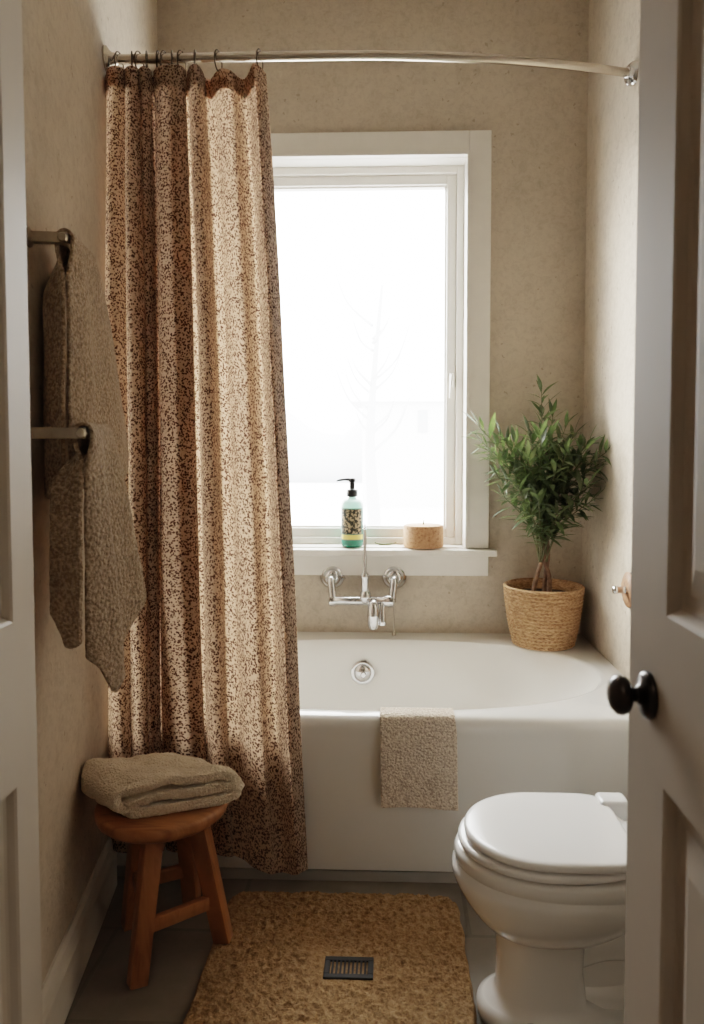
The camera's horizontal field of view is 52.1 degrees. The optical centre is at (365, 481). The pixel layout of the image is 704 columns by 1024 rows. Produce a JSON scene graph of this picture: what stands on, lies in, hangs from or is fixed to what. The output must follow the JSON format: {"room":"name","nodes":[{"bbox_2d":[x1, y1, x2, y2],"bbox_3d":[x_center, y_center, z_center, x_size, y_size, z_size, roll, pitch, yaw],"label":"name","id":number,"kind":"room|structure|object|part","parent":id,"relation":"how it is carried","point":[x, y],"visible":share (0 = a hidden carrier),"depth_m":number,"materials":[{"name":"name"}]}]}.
{"room":"bathroom","nodes":[
{"label":"bathroom","id":0,"kind":"room"},
{"bbox_2d":[22,0,157,983],"bbox_3d":[-0.674,-0.344,0.773,0.148,3.150,5.007,0,3,-7],"label":"wall","id":1,"kind":"structure","parent":0,"point":[64,72],"depth_m":1.66,"materials":[{"name":"paint"}]},
{"bbox_2d":[0,0,42,1023],"bbox_3d":[-0.580,0.172,0.631,0.040,2.108,1.086,0,3,2],"label":"door","id":2,"kind":"structure","parent":1,"relation":"in","point":[20,917],"depth_m":1.12,"materials":[{"name":"paint"}]},
{"bbox_2d":[26,227,69,250],"bbox_3d":[-0.646,-0.494,1.521,0.080,0.040,0.187,0,3,-7],"label":"towel bar","id":3,"kind":"object","parent":1,"relation":"attached to","point":[33,237],"visible":0.84,"depth_m":1.44,"materials":[{"name":"silver metal"}]},
{"bbox_3d":[-0.617,-0.494,1.527,0.021,0.021,0.181,0,3,-7],"label":"rail","id":4,"kind":"part","parent":3,"relation":"part of","materials":[{"name":"silver metal"}]},
{"bbox_2d":[43,228,128,498],"bbox_3d":[-0.630,-0.245,1.639,0.113,0.553,0.407,0,3,2],"label":"hanging towel","id":5,"kind":"object","parent":3,"relation":"hanging from","point":[93,386],"visible":0.83,"depth_m":1.49,"materials":[{"name":"beige fabric"}]},
{"bbox_2d":[30,427,89,438],"bbox_3d":[-0.606,-0.096,1.436,0.137,0.040,0.187,0,3,-7],"label":"towel bar","id":6,"kind":"object","parent":1,"relation":"attached to","point":[36,432],"visible":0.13,"depth_m":1.35,"materials":[{"name":"silver metal"}]},
{"bbox_3d":[-0.548,-0.096,1.446,0.021,0.021,0.181,0,3,-7],"label":"rail","id":7,"kind":"part","parent":6,"relation":"part of","materials":[{"name":"silver metal"}]},
{"bbox_2d":[49,422,146,692],"bbox_3d":[-0.532,0.148,1.521,0.108,0.540,0.336,1,3,11],"label":"hanging towel","id":8,"kind":"object","parent":6,"relation":"hanging from","point":[115,590],"visible":1,"depth_m":1.40,"materials":[{"name":"beige fabric"}]},
{"bbox_2d":[42,837,116,1023],"bbox_3d":[-0.616,1.145,1.073,0.020,0.150,2.066,0,3,-7],"label":"baseboard","id":9,"kind":"structure","parent":1,"relation":"attached to","point":[60,985],"depth_m":1.72,"materials":[{"name":"paint"}]},
{"bbox_2d":[102,45,638,86],"bbox_3d":[0.074,-1.280,2.190,1.677,0.186,0.145,0,3,-10],"label":"curtain rod","id":10,"kind":"object","parent":1,"relation":"attached to","point":[630,73],"visible":0.91,"depth_m":2.14,"materials":[{"name":"metal"}]},
{"bbox_2d":[114,51,123,68],"bbox_3d":[-0.715,-1.213,2.084,0.005,0.064,0.052,0,3,10],"label":"curtain ring","id":11,"kind":"object","parent":10,"relation":"hanging from","point":[116,51],"visible":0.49,"depth_m":2.06,"materials":[{"name":"metal"}]},
{"bbox_2d":[134,50,144,66],"bbox_3d":[-0.658,-1.217,2.090,0.004,0.064,0.052,1,3,15],"label":"curtain ring","id":12,"kind":"object","parent":10,"relation":"hanging from","point":[139,52],"visible":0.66,"depth_m":2.07,"materials":[{"name":"metal"}]},
{"bbox_2d":[105,63,307,874],"bbox_3d":[-0.460,-0.058,2.087,0.618,2.315,0.250,0,3,8],"label":"shower curtain","id":13,"kind":"object","parent":12,"relation":"hanging from","point":[192,280],"visible":0.88,"depth_m":2.04,"materials":[{"name":"fabric"}]},
{"bbox_2d":[145,50,147,66],"bbox_3d":[-0.637,-1.218,2.092,0.005,0.064,0.052,-1,3,-11],"label":"curtain ring","id":14,"kind":"object","parent":10,"relation":"hanging from","point":[146,52],"visible":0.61,"depth_m":2.07,"materials":[{"name":"metal"}]},
{"bbox_2d":[160,50,169,65],"bbox_3d":[-0.586,-1.222,2.096,0.005,0.064,0.052,1,3,15],"label":"curtain ring","id":15,"kind":"object","parent":10,"relation":"hanging from","point":[161,50],"visible":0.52,"depth_m":2.08,"materials":[{"name":"metal"}]},
{"bbox_2d":[176,50,186,69],"bbox_3d":[-0.538,-1.226,2.101,0.005,0.064,0.052,1,3,17],"label":"curtain ring","id":16,"kind":"object","parent":10,"relation":"hanging from","point":[178,50],"visible":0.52,"depth_m":2.08,"materials":[{"name":"metal"}]},
{"bbox_2d":[214,49,222,71],"bbox_3d":[-0.433,-1.234,2.110,0.004,0.064,0.052,1,3,15],"label":"curtain ring","id":17,"kind":"object","parent":10,"relation":"hanging from","point":[215,49],"visible":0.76,"depth_m":2.10,"materials":[{"name":"metal"}]},
{"bbox_2d":[256,48,262,68],"bbox_3d":[-0.313,-1.242,2.120,0.004,0.064,0.052,1,3,14],"label":"curtain ring","id":18,"kind":"object","parent":10,"relation":"hanging from","point":[257,48],"visible":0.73,"depth_m":2.10,"materials":[{"name":"metal"}]},
{"bbox_3d":[0.074,-1.280,2.178,1.669,0.138,0.122,0,3,-10],"label":"rod","id":19,"kind":"part","parent":10,"relation":"part of","materials":[{"name":"metal"}]},
{"bbox_2d":[64,876,495,1023],"bbox_3d":[-0.076,1.283,0.776,2.400,0.100,5.030,0,3,2],"label":"floor","id":20,"kind":"structure","parent":0,"point":[180,951],"depth_m":1.81,"materials":[{"name":"tile"}]},
{"bbox_2d":[94,803,232,989],"bbox_3d":[-0.513,0.992,1.829,0.326,0.388,0.326,-2,3,-43],"label":"wooden stool","id":21,"kind":"object","parent":20,"relation":"on","point":[198,869],"visible":0.64,"depth_m":1.74,"materials":[{"name":"orange wood"}]},
{"bbox_3d":[-0.602,1.008,1.891,0.106,0.350,0.053,2,3,41],"label":"leg","id":22,"kind":"part","parent":21,"relation":"part of","materials":[{"name":"orange wood"}]},
{"bbox_3d":[-0.529,1.015,1.728,0.054,0.350,0.115,1,3,28],"label":"leg","id":23,"kind":"part","parent":21,"relation":"part of","materials":[{"name":"orange wood"}]},
{"bbox_3d":[-0.513,0.816,1.821,0.326,0.037,0.326,0,3,2],"label":"seat","id":24,"kind":"part","parent":21,"relation":"part of","materials":[{"name":"orange wood"}]},
{"bbox_2d":[81,752,244,818],"bbox_3d":[-0.514,0.745,1.821,0.388,0.104,0.204,-1,3,-19],"label":"folded towel","id":25,"kind":"object","parent":21,"relation":"on","point":[153,784],"visible":1,"depth_m":1.75,"materials":[{"name":"beige fabric"}]},
{"bbox_3d":[-0.482,0.996,1.948,0.050,0.332,0.112,0,3,2],"label":"leg","id":26,"kind":"part","parent":21,"relation":"part of","materials":[{"name":"orange wood"}]},
{"bbox_3d":[-0.397,1.002,1.826,0.112,0.332,0.046,0,3,2],"label":"leg","id":27,"kind":"part","parent":21,"relation":"part of","materials":[{"name":"orange wood"}]},
{"bbox_2d":[183,891,476,1023],"bbox_3d":[-0.078,1.183,1.608,0.652,0.020,0.869,0,3,2],"label":"bath mat","id":28,"kind":"object","parent":20,"relation":"on","point":[271,969],"visible":1,"depth_m":1.75,"materials":[{"name":"fabric"}]},
{"bbox_2d":[323,956,373,979],"bbox_3d":[-0.041,1.174,1.738,0.119,0.008,0.072,0,3,2],"label":"floor vent","id":29,"kind":"object","parent":28,"relation":"on","point":[328,959],"visible":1,"depth_m":1.73,"materials":[{"name":"metal"}]},
{"bbox_2d":[117,632,628,882],"bbox_3d":[0.005,0.906,2.583,1.763,0.492,0.978,0,3,2],"label":"bathtub","id":30,"kind":"object","parent":20,"relation":"on","point":[527,720],"visible":0.57,"depth_m":2.11,"materials":[{"name":"ceramic"}]},
{"bbox_3d":[-0.014,0.775,2.912,0.096,0.096,0.050,0,3,2],"label":"overflow plate","id":31,"kind":"part","parent":30,"relation":"part of","materials":[{"name":"silver metal"}]},
{"bbox_2d":[380,707,457,810],"bbox_3d":[0.153,0.804,2.121,0.229,0.272,0.132,0,3,2],"label":"washcloth","id":32,"kind":"object","parent":30,"relation":"on","point":[419,764],"visible":1,"depth_m":2.06,"materials":[{"name":"beige fabric"}]},
{"bbox_2d":[464,375,611,651],"bbox_3d":[0.631,0.116,2.809,0.521,1.065,0.412,0,3,2],"label":"potted plant","id":33,"kind":"object","parent":30,"relation":"on","point":[544,614],"visible":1,"depth_m":2.76,"materials":[{"name":"green plant"}]},
{"bbox_3d":[0.692,0.286,2.853,0.081,0.323,0.026,0,3,-6],"label":"stem","id":34,"kind":"part","parent":33,"relation":"part of","materials":[{"name":"brown plant"}]},
{"bbox_2d":[503,578,584,651],"bbox_3d":[0.708,0.527,2.872,0.319,0.238,0.319,0,3,2],"label":"basket","id":35,"kind":"object","parent":33,"relation":"attached to","point":[543,614],"depth_m":2.76,"materials":[{"name":"beige wicker"}]},
{"bbox_3d":[0.706,0.285,2.855,0.068,0.322,0.035,0,3,2],"label":"stem","id":36,"kind":"part","parent":33,"relation":"part of","materials":[{"name":"brown plant"}]},
{"bbox_3d":[0.716,0.275,2.866,0.028,0.342,0.050,0,3,2],"label":"stem","id":37,"kind":"part","parent":33,"relation":"part of","materials":[{"name":"brown plant"}]},
{"bbox_2d":[452,792,626,1023],"bbox_3d":[0.518,0.830,1.600,0.651,0.730,0.432,0,3,2],"label":"toilet","id":38,"kind":"object","parent":20,"relation":"on","point":[545,872],"visible":0.57,"depth_m":1.53,"materials":[{"name":"white ceramic"}]},
{"bbox_3d":[0.404,0.791,1.602,0.396,0.016,0.330,0,3,2],"label":"seat","id":39,"kind":"part","parent":38,"relation":"part of","materials":[{"name":"plastic"}]},
{"bbox_3d":[0.396,0.769,1.601,0.353,0.020,0.320,0,3,2],"label":"lid","id":40,"kind":"part","parent":38,"relation":"part of","materials":[{"name":"plastic"}]},
{"bbox_2d":[607,0,703,1023],"bbox_3d":[0.316,0.178,0.487,0.084,2.108,0.858,0,3,2],"label":"door","id":41,"kind":"structure","parent":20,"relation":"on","point":[662,697],"depth_m":0.80,"materials":[{"name":"paint"}]},
{"bbox_3d":[0.305,0.251,0.848,0.038,0.046,0.046,0,3,2],"label":"knob","id":42,"kind":"part","parent":41,"relation":"part of","materials":[{"name":"brown metal"}]},
{"bbox_2d":[157,0,588,633],"bbox_3d":[0.004,-0.448,3.115,2.300,3.150,0.200,0,3,2],"label":"wall","id":43,"kind":"structure","parent":0,"point":[537,117],"depth_m":2.97,"materials":[{"name":"paint"}]},
{"bbox_2d":[320,523,406,635],"bbox_3d":[-0.013,0.404,2.968,0.369,0.476,0.168,0,3,2],"label":"faucet","id":44,"kind":"object","parent":43,"relation":"attached to","point":[394,578],"visible":1,"depth_m":2.94,"materials":[{"name":"silver metal"}]},
{"bbox_3d":[-0.004,0.307,2.944,0.036,0.278,0.036,0,3,2],"label":"hand shower stem","id":45,"kind":"part","parent":44,"relation":"part of","materials":[{"name":"silver metal"}]},
{"bbox_3d":[0.030,0.536,2.921,0.049,0.122,0.066,0,3,2],"label":"spout","id":46,"kind":"part","parent":44,"relation":"part of","materials":[{"name":"silver metal"}]},
{"bbox_3d":[0.067,0.532,2.932,0.034,0.098,0.049,0,3,2],"label":"diverter lever","id":47,"kind":"part","parent":44,"relation":"part of","materials":[{"name":"silver metal"}]},
{"bbox_3d":[0.116,0.569,2.982,0.018,0.145,0.056,0,3,2],"label":"plug chain","id":48,"kind":"part","parent":44,"relation":"part of","materials":[{"name":"silver metal"}]},
{"bbox_2d":[271,130,496,575],"bbox_3d":[-0.031,-0.524,3.076,1.152,1.830,0.252,0,3,2],"label":"window","id":49,"kind":"structure","parent":43,"relation":"in","point":[457,163],"depth_m":3.02,"materials":[{"name":"paint"}]},
{"bbox_2d":[336,478,362,547],"bbox_3d":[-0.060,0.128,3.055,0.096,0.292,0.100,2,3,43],"label":"soap bottle","id":50,"kind":"object","parent":49,"relation":"on","point":[351,507],"visible":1,"depth_m":3.02,"materials":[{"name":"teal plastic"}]},
{"bbox_3d":[-0.029,-0.536,3.143,0.835,1.556,0.057,0,3,2],"label":"sash","id":51,"kind":"part","parent":49,"relation":"part of","materials":[{"name":"glass"}]},
{"bbox_2d":[375,542,396,544],"bbox_3d":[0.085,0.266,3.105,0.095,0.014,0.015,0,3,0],"label":"soap dish","id":52,"kind":"object","parent":49,"relation":"on","point":[375,542],"visible":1,"depth_m":3.10,"materials":[{"name":"white ceramic"}]},
{"bbox_3d":[-0.031,0.287,3.113,1.152,0.030,0.252,0,3,2],"label":"sill","id":53,"kind":"part","parent":49,"relation":"part of","materials":[{"name":"paint"}]},
{"bbox_2d":[404,519,442,548],"bbox_3d":[0.243,0.216,3.051,0.168,0.116,0.168,0,3,2],"label":"candle","id":54,"kind":"object","parent":49,"relation":"on","point":[423,535],"visible":1,"depth_m":2.98,"materials":[{"name":"beige wax"}]},
{"bbox_2d":[581,0,640,679],"bbox_3d":[0.901,-0.337,0.621,0.150,3.150,4.730,0,3,2],"label":"wall","id":55,"kind":"structure","parent":0,"point":[614,25],"depth_m":2.62,"materials":[{"name":"paint"}]},
{"bbox_2d":[612,572,630,607],"bbox_3d":[0.856,0.362,2.416,0.055,0.121,0.120,0,3,2],"label":"peg","id":56,"kind":"object","parent":55,"relation":"attached to","point":[625,588],"visible":0.91,"depth_m":2.40,"materials":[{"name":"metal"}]},
{"label":"outside","id":57,"kind":"structure","parent":0,"visible":0},
{"bbox_2d":[290,483,442,524],"bbox_3d":[1.226,0.480,36.852,80.000,0.100,66.370,0,3,2],"label":"snow ground","id":58,"kind":"structure","parent":57,"point":[311,503],"depth_m":25.03,"materials":[{"name":"white snow"}]},
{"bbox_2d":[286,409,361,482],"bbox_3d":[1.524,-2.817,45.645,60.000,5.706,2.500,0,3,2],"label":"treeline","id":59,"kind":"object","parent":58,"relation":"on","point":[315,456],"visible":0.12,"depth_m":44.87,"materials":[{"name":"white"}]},
{"bbox_2d":[335,275,409,524],"bbox_3d":[0.076,-0.479,9.008,0.934,4.292,0.710,0,3,2],"label":"bare tree","id":60,"kind":"object","parent":58,"relation":"on","point":[372,493],"visible":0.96,"depth_m":8.95,"materials":[{"name":"white plant"}]},
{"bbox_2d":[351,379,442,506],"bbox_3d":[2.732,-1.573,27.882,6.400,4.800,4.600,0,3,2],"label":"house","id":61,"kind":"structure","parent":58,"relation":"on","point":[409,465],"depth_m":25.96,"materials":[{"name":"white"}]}
]}

